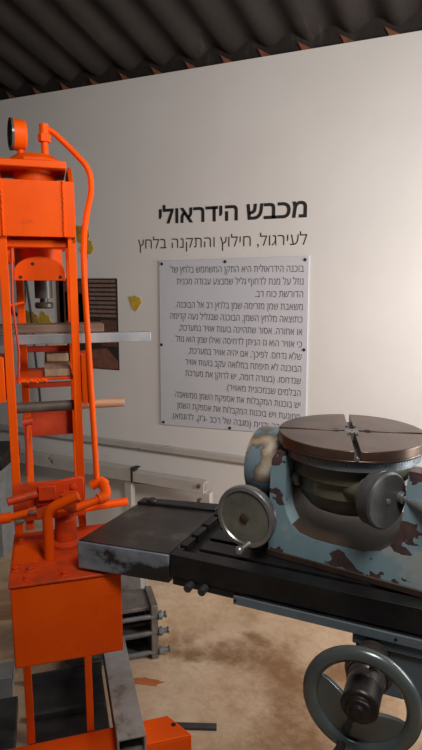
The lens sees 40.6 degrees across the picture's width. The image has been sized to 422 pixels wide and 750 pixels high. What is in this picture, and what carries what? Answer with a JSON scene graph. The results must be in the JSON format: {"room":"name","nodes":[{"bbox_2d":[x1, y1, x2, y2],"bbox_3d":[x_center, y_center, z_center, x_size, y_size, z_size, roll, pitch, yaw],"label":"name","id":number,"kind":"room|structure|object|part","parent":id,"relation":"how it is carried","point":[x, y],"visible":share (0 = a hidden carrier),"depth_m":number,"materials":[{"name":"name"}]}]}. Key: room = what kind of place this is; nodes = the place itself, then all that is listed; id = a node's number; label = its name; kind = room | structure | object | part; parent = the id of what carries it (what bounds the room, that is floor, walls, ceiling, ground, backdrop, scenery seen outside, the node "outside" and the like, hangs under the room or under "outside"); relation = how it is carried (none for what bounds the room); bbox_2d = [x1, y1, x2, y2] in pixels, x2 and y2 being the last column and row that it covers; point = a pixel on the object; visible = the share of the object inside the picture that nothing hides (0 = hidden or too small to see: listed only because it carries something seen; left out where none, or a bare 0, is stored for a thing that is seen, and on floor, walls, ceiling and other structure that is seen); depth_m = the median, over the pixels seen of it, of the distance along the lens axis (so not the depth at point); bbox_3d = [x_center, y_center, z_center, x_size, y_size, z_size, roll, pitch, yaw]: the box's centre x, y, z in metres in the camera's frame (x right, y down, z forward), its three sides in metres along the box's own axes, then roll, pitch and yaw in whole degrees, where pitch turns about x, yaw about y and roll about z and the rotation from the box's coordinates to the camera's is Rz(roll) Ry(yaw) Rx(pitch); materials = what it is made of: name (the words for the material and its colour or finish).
{"room":"metal workshop","nodes":[
{"label":"metal workshop","id":0,"kind":"room"},
{"bbox_2d":[0,30,421,526],"bbox_3d":[0.189,-0.227,2.884,8.000,2.505,0.120,4,10,24],"label":"wall","id":1,"kind":"structure","parent":0,"point":[334,129],"depth_m":2.70,"materials":[{"name":"white paint"}]},
{"bbox_2d":[11,281,25,315],"bbox_3d":[-1.160,-0.525,3.352,0.170,0.359,0.045,4,10,24],"label":"hose","id":2,"kind":"object","parent":1,"relation":"hanging from","point":[16,314],"visible":0.12,"depth_m":3.33,"materials":[{"name":"rubber"}]},
{"bbox_2d":[25,311,37,322],"bbox_3d":[-1.056,-0.318,3.361,0.094,0.123,0.005,4,10,24],"label":"leaf","id":3,"kind":"object","parent":1,"relation":"attached to","point":[34,316],"visible":0.54,"depth_m":3.36,"materials":[{"name":"yellow plant"}]},
{"bbox_2d":[25,281,40,401],"bbox_3d":[-1.051,-0.167,3.370,0.088,0.988,0.030,4,10,24],"label":"cable","id":4,"kind":"object","parent":1,"relation":"attached to","point":[26,282],"visible":0.39,"depth_m":3.33,"materials":[{"name":"black plastic"}]},
{"bbox_2d":[38,311,51,333],"bbox_3d":[-0.975,-0.303,3.327,0.108,0.140,0.005,4,10,24],"label":"leaf","id":5,"kind":"object","parent":1,"relation":"attached to","point":[43,318],"visible":0.46,"depth_m":3.32,"materials":[{"name":"yellow plant"}]},
{"bbox_2d":[75,226,88,243],"bbox_3d":[-0.706,-0.765,3.129,0.090,0.109,0.005,4,10,24],"label":"leaf","id":6,"kind":"object","parent":1,"relation":"attached to","point":[78,228],"visible":0.54,"depth_m":3.13,"materials":[{"name":"yellow plant"}]},
{"bbox_2d":[80,238,93,256],"bbox_3d":[-0.683,-0.701,3.130,0.091,0.116,0.005,4,10,24],"label":"leaf","id":7,"kind":"object","parent":1,"relation":"attached to","point":[90,247],"visible":0.64,"depth_m":3.12,"materials":[{"name":"yellow plant"}]},
{"bbox_2d":[56,278,119,369],"bbox_3d":[-0.696,-0.288,3.203,0.410,0.502,0.006,4,10,24],"label":"picture","id":8,"kind":"object","parent":1,"relation":"attached to","point":[102,292],"visible":0.62,"depth_m":3.16},
{"bbox_2d":[129,296,140,311],"bbox_3d":[-0.408,-0.383,3.058,0.078,0.087,0.005,4,10,24],"label":"leaf","id":9,"kind":"object","parent":1,"relation":"attached to","point":[135,302],"visible":1,"depth_m":3.06,"materials":[{"name":"yellow plant"}]},
{"bbox_2d":[0,424,407,485],"bbox_3d":[0.296,0.443,2.865,7.500,0.034,0.028,4,10,24],"label":"trim","id":10,"kind":"structure","parent":1,"relation":"attached to","point":[86,438],"depth_m":3.11,"materials":[{"name":"beige paint"}]},
{"bbox_2d":[0,10,421,99],"bbox_3d":[0.167,-1.509,2.669,8.038,0.095,0.104,4,10,24],"label":"trim","id":11,"kind":"structure","parent":1,"relation":"attached to","point":[376,27],"depth_m":2.67,"materials":[{"name":"black metal"}]},
{"bbox_2d":[138,231,306,252],"bbox_3d":[0.031,-0.654,2.817,0.905,0.081,0.001,4,10,24],"label":"lettering","id":12,"kind":"object","parent":1,"relation":"attached to","point":[236,237],"depth_m":2.81,"materials":[{"name":"black"}]},
{"bbox_2d":[159,201,306,223],"bbox_3d":[0.087,-0.796,2.768,0.775,0.093,0.001,4,10,24],"label":"lettering","id":13,"kind":"object","parent":1,"relation":"attached to","point":[304,203],"depth_m":2.75,"materials":[{"name":"black"}]},
{"bbox_2d":[159,256,308,431],"bbox_3d":[0.094,-0.141,2.868,0.803,0.885,0.011,4,10,24],"label":"information panel","id":14,"kind":"object","parent":1,"relation":"attached to","point":[234,331],"visible":0.98,"depth_m":2.85,"materials":[{"name":"grey plastic"}]},
{"bbox_2d":[0,521,421,749],"bbox_3d":[-0.828,1.431,0.844,8.000,0.100,5.120,4,10,24],"label":"floor","id":15,"kind":"structure","parent":0,"point":[237,668],"depth_m":2.22,"materials":[{"name":"concrete"}]},
{"bbox_2d":[0,589,11,619],"bbox_3d":[-1.090,1.050,2.581,0.460,0.085,0.120,-1,9,-8],"label":"timber offcut","id":16,"kind":"object","parent":15,"relation":"on","point":[5,599],"visible":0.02,"depth_m":2.55,"materials":[{"name":"beige wood"}]},
{"bbox_2d":[0,661,14,698],"bbox_3d":[-0.989,1.133,2.064,0.520,0.090,0.152,-3,10,-16],"label":"steel angle","id":17,"kind":"object","parent":15,"relation":"on","point":[7,669],"visible":0.82,"depth_m":2.07,"materials":[{"name":"grey paint"}]},
{"bbox_2d":[0,696,17,749],"bbox_3d":[-0.942,1.194,1.835,0.600,0.045,0.240,-3,10,-16],"label":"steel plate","id":18,"kind":"object","parent":15,"relation":"on","point":[8,706],"visible":0.89,"depth_m":1.91,"materials":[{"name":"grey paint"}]},
{"bbox_2d":[0,441,19,556],"bbox_3d":[-1.515,0.694,3.219,0.800,0.580,0.300,0,9,0],"label":"base cabinet","id":19,"kind":"object","parent":15,"relation":"on","point":[7,531],"visible":0.67,"depth_m":3.15,"materials":[{"name":"grey metal"}]},
{"bbox_2d":[30,662,109,744],"bbox_3d":[-0.496,1.162,1.994,0.257,0.055,0.355,-3,10,-16],"label":"steel plate","id":20,"kind":"object","parent":15,"relation":"on","point":[59,695],"visible":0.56,"depth_m":2.03,"materials":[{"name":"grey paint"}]},
{"bbox_2d":[0,117,191,749],"bbox_3d":[-0.480,0.271,1.571,0.626,1.952,0.639,6,11,30],"label":"press","id":21,"kind":"object","parent":15,"relation":"on","point":[61,610],"visible":0.98,"depth_m":1.58,"materials":[{"name":"orange paint"}]},
{"bbox_3d":[-0.546,-0.162,1.589,0.017,0.380,0.007,-3,10,-16],"label":"linkage rod","id":22,"kind":"part","parent":21,"relation":"part of","materials":[{"name":"orange paint"}]},
{"bbox_3d":[-0.646,0.388,1.482,0.372,0.054,0.028,-3,10,-16],"label":"pump lever","id":23,"kind":"part","parent":21,"relation":"part of","materials":[{"name":"orange paint"}]},
{"bbox_3d":[-0.540,0.217,1.675,0.016,0.165,0.010,-3,10,-16],"label":"linkage rod","id":24,"kind":"part","parent":21,"relation":"part of","materials":[{"name":"red paint"}]},
{"bbox_3d":[-0.516,-0.594,1.650,0.180,0.020,0.205,-3,10,-16],"label":"plate","id":25,"kind":"part","parent":21,"relation":"part of","materials":[{"name":"orange paint"}]},
{"bbox_3d":[-0.540,-0.503,1.762,0.206,0.183,0.012,-3,10,-16],"label":"plate","id":26,"kind":"part","parent":21,"relation":"part of","materials":[{"name":"orange paint"}]},
{"bbox_3d":[-0.471,-0.445,1.526,0.206,0.146,0.012,-3,10,-16],"label":"plate","id":27,"kind":"part","parent":21,"relation":"part of","materials":[{"name":"orange paint"}]},
{"bbox_3d":[-0.488,-0.303,1.623,0.140,0.067,0.014,-3,10,-16],"label":"arched plate","id":28,"kind":"part","parent":21,"relation":"part of","materials":[{"name":"orange paint"}]},
{"bbox_3d":[-0.508,-0.005,1.742,0.160,0.008,0.210,-3,10,-16],"label":"bed plate","id":29,"kind":"part","parent":21,"relation":"part of","materials":[{"name":"orange paint"}]},
{"bbox_3d":[-0.436,0.363,1.541,0.072,0.043,0.014,-3,10,-16],"label":"valve plate","id":30,"kind":"part","parent":21,"relation":"part of","materials":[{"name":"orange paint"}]},
{"bbox_2d":[0,322,103,333],"bbox_3d":[-0.609,-0.138,1.695,0.565,0.024,0.092,-3,10,-16],"label":"plank","id":31,"kind":"object","parent":21,"relation":"on","point":[22,328],"visible":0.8,"depth_m":1.69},
{"bbox_2d":[44,352,71,376],"bbox_3d":[-0.507,-0.042,1.873,0.076,0.022,0.460,-3,10,-16],"label":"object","id":32,"kind":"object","parent":21,"relation":"on","point":[51,369],"depth_m":1.67,"materials":[{"name":"beige wood"}]},
{"bbox_2d":[46,344,67,361],"bbox_3d":[-0.526,-0.092,1.945,0.071,0.054,0.303,-3,10,-16],"label":"block","id":33,"kind":"object","parent":32,"relation":"on","point":[58,356],"visible":0.32,"depth_m":1.81,"materials":[{"name":"beige wood"}]},
{"bbox_3d":[-0.427,0.328,1.617,0.130,0.075,0.014,-3,10,-16],"label":"valve plate","id":34,"kind":"part","parent":21,"relation":"part of","materials":[{"name":"orange paint"}]},
{"bbox_3d":[-0.396,0.481,1.547,0.275,0.007,0.304,-3,10,-16],"label":"tank lid","id":35,"kind":"part","parent":21,"relation":"part of","materials":[{"name":"orange paint"}]},
{"bbox_3d":[-0.390,0.393,1.492,0.100,0.184,0.027,-1,9,-5],"label":"pipe handle","id":36,"kind":"part","parent":21,"relation":"part of","materials":[{"name":"orange paint"}]},
{"bbox_3d":[-0.397,0.592,1.567,0.267,0.215,0.300,-3,10,-16],"label":"oil tank","id":37,"kind":"part","parent":21,"relation":"part of","materials":[{"name":"orange metal"}]},
{"bbox_2d":[16,398,124,412],"bbox_3d":[-0.427,0.090,1.697,0.335,0.031,0.031,-3,10,-16],"label":"bar","id":38,"kind":"object","parent":21,"relation":"in","point":[61,405],"visible":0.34,"depth_m":1.68,"materials":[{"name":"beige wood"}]},
{"bbox_3d":[-0.412,-0.488,1.669,0.012,0.218,0.240,-3,10,-16],"label":"plate","id":39,"kind":"part","parent":21,"relation":"part of","materials":[{"name":"orange paint"}]},
{"bbox_2d":[0,331,150,344],"bbox_3d":[-0.534,-0.103,1.652,0.722,0.028,0.030,-3,10,-16],"label":"bar","id":40,"kind":"object","parent":21,"relation":"on","point":[97,337],"visible":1,"depth_m":1.68,"materials":[{"name":"silver metal"}]},
{"bbox_2d":[102,637,146,749],"bbox_3d":[-0.306,1.081,1.949,0.087,0.070,0.500,-3,10,-16],"label":"tube","id":41,"kind":"object","parent":21,"relation":"on","point":[128,726],"visible":0.89,"depth_m":1.85,"materials":[{"name":"grey metal"}]},
{"bbox_2d":[19,449,212,510],"bbox_3d":[-1.126,0.696,3.451,2.465,0.500,0.073,4,10,24],"label":"steel rail","id":42,"kind":"object","parent":15,"relation":"on","point":[131,475],"visible":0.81,"depth_m":3.12,"materials":[{"name":"white metal"}]},
{"bbox_3d":[-0.448,0.781,3.166,0.045,0.424,0.040,4,10,24],"label":"post","id":43,"kind":"part","parent":42,"relation":"part of","materials":[{"name":"white metal"}]},
{"bbox_3d":[-0.018,0.813,2.978,0.045,0.424,0.040,4,10,24],"label":"post","id":44,"kind":"part","parent":42,"relation":"part of","materials":[{"name":"white metal"}]},
{"bbox_2d":[66,586,170,667],"bbox_3d":[-0.381,1.021,2.305,0.410,0.232,0.175,-3,10,-16],"label":"frame","id":45,"kind":"object","parent":15,"relation":"on","point":[141,614],"visible":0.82,"depth_m":2.28,"materials":[{"name":"grey metal"}]},
{"bbox_3d":[-0.362,1.117,2.253,0.410,0.018,0.019,-3,10,-16],"label":"threaded rod","id":46,"kind":"part","parent":45,"relation":"part of","materials":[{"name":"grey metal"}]},
{"bbox_3d":[-0.441,1.016,2.373,0.332,0.220,0.010,-3,10,-16],"label":"plate","id":47,"kind":"part","parent":45,"relation":"part of","materials":[{"name":"grey metal"}]},
{"bbox_2d":[121,575,147,590],"bbox_3d":[-0.342,0.921,2.520,0.100,0.360,0.100,2,10,10],"label":"block","id":48,"kind":"object","parent":45,"relation":"on","point":[128,583],"visible":0.04,"depth_m":2.47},
{"bbox_3d":[-0.369,0.965,2.225,0.395,0.018,0.019,-3,10,-16],"label":"threaded rod","id":49,"kind":"part","parent":45,"relation":"part of","materials":[{"name":"grey metal"}]},
{"bbox_3d":[-0.364,1.033,2.238,0.405,0.018,0.019,-3,10,-16],"label":"threaded rod","id":50,"kind":"part","parent":45,"relation":"part of","materials":[{"name":"grey metal"}]},
{"bbox_3d":[-0.245,1.014,2.346,0.030,0.232,0.160,-3,10,-16],"label":"plate","id":51,"kind":"part","parent":45,"relation":"part of","materials":[{"name":"grey metal"}]},
{"bbox_2d":[133,677,163,685],"bbox_3d":[-0.246,1.162,2.162,0.140,0.001,0.042,1,10,9],"label":"paint spill","id":52,"kind":"object","parent":15,"relation":"on","point":[144,681],"visible":0.74,"depth_m":2.16,"materials":[{"name":"orange paint"}]},
{"bbox_2d":[176,722,216,730],"bbox_3d":[-0.111,1.194,1.940,0.260,0.010,0.024,0,9,2],"label":"bar","id":53,"kind":"object","parent":15,"relation":"on","point":[186,725],"visible":0.47,"depth_m":1.93,"materials":[{"name":"grey paint"}]},
{"bbox_2d":[78,497,421,749],"bbox_3d":[0.656,0.858,1.323,1.951,0.870,0.932,4,10,24],"label":"machine","id":54,"kind":"object","parent":15,"relation":"on","point":[186,543],"visible":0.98,"depth_m":1.22,"materials":[{"name":"black metal"}]},
{"bbox_2d":[78,497,217,582],"bbox_3d":[-0.153,0.426,1.537,0.245,0.088,0.344,4,10,24],"label":"tray","id":55,"kind":"object","parent":54,"relation":"on","point":[143,541],"depth_m":1.43,"materials":[{"name":"black metal"}]},
{"bbox_3d":[-0.017,0.496,1.337,0.158,0.019,0.012,4,10,24],"label":"stop rail","id":56,"kind":"part","parent":54,"relation":"part of","materials":[{"name":"black metal"}]},
{"bbox_2d":[218,414,421,597],"bbox_3d":[0.305,0.277,1.332,0.493,0.295,0.391,6,11,32],"label":"table","id":57,"kind":"object","parent":54,"relation":"on","point":[325,492],"visible":1,"depth_m":1.27,"materials":[{"name":"blue paint"}]},
{"bbox_3d":[0.071,0.392,1.290,0.021,0.024,0.043,8,12,41],"label":"wheel knob","id":58,"kind":"part","parent":57,"relation":"part of","materials":[{"name":"metal"}]},
{"bbox_3d":[0.422,0.266,1.131,0.022,0.028,0.090,-5,11,-30],"label":"crank handle","id":59,"kind":"part","parent":57,"relation":"part of","materials":[{"name":"metal"}]},
{"bbox_3d":[0.227,0.690,1.024,0.030,0.030,0.095,4,10,24],"label":"wheel handle","id":60,"kind":"part","parent":54,"relation":"part of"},
{"bbox_2d":[0,0,421,90],"bbox_3d":[-1.096,-1.928,0.408,9.614,1.652,5.120,4,10,24],"label":"ceiling","id":61,"kind":"structure","parent":0,"point":[40,40],"depth_m":2.58,"materials":[{"name":"grey metal"}]}
]}

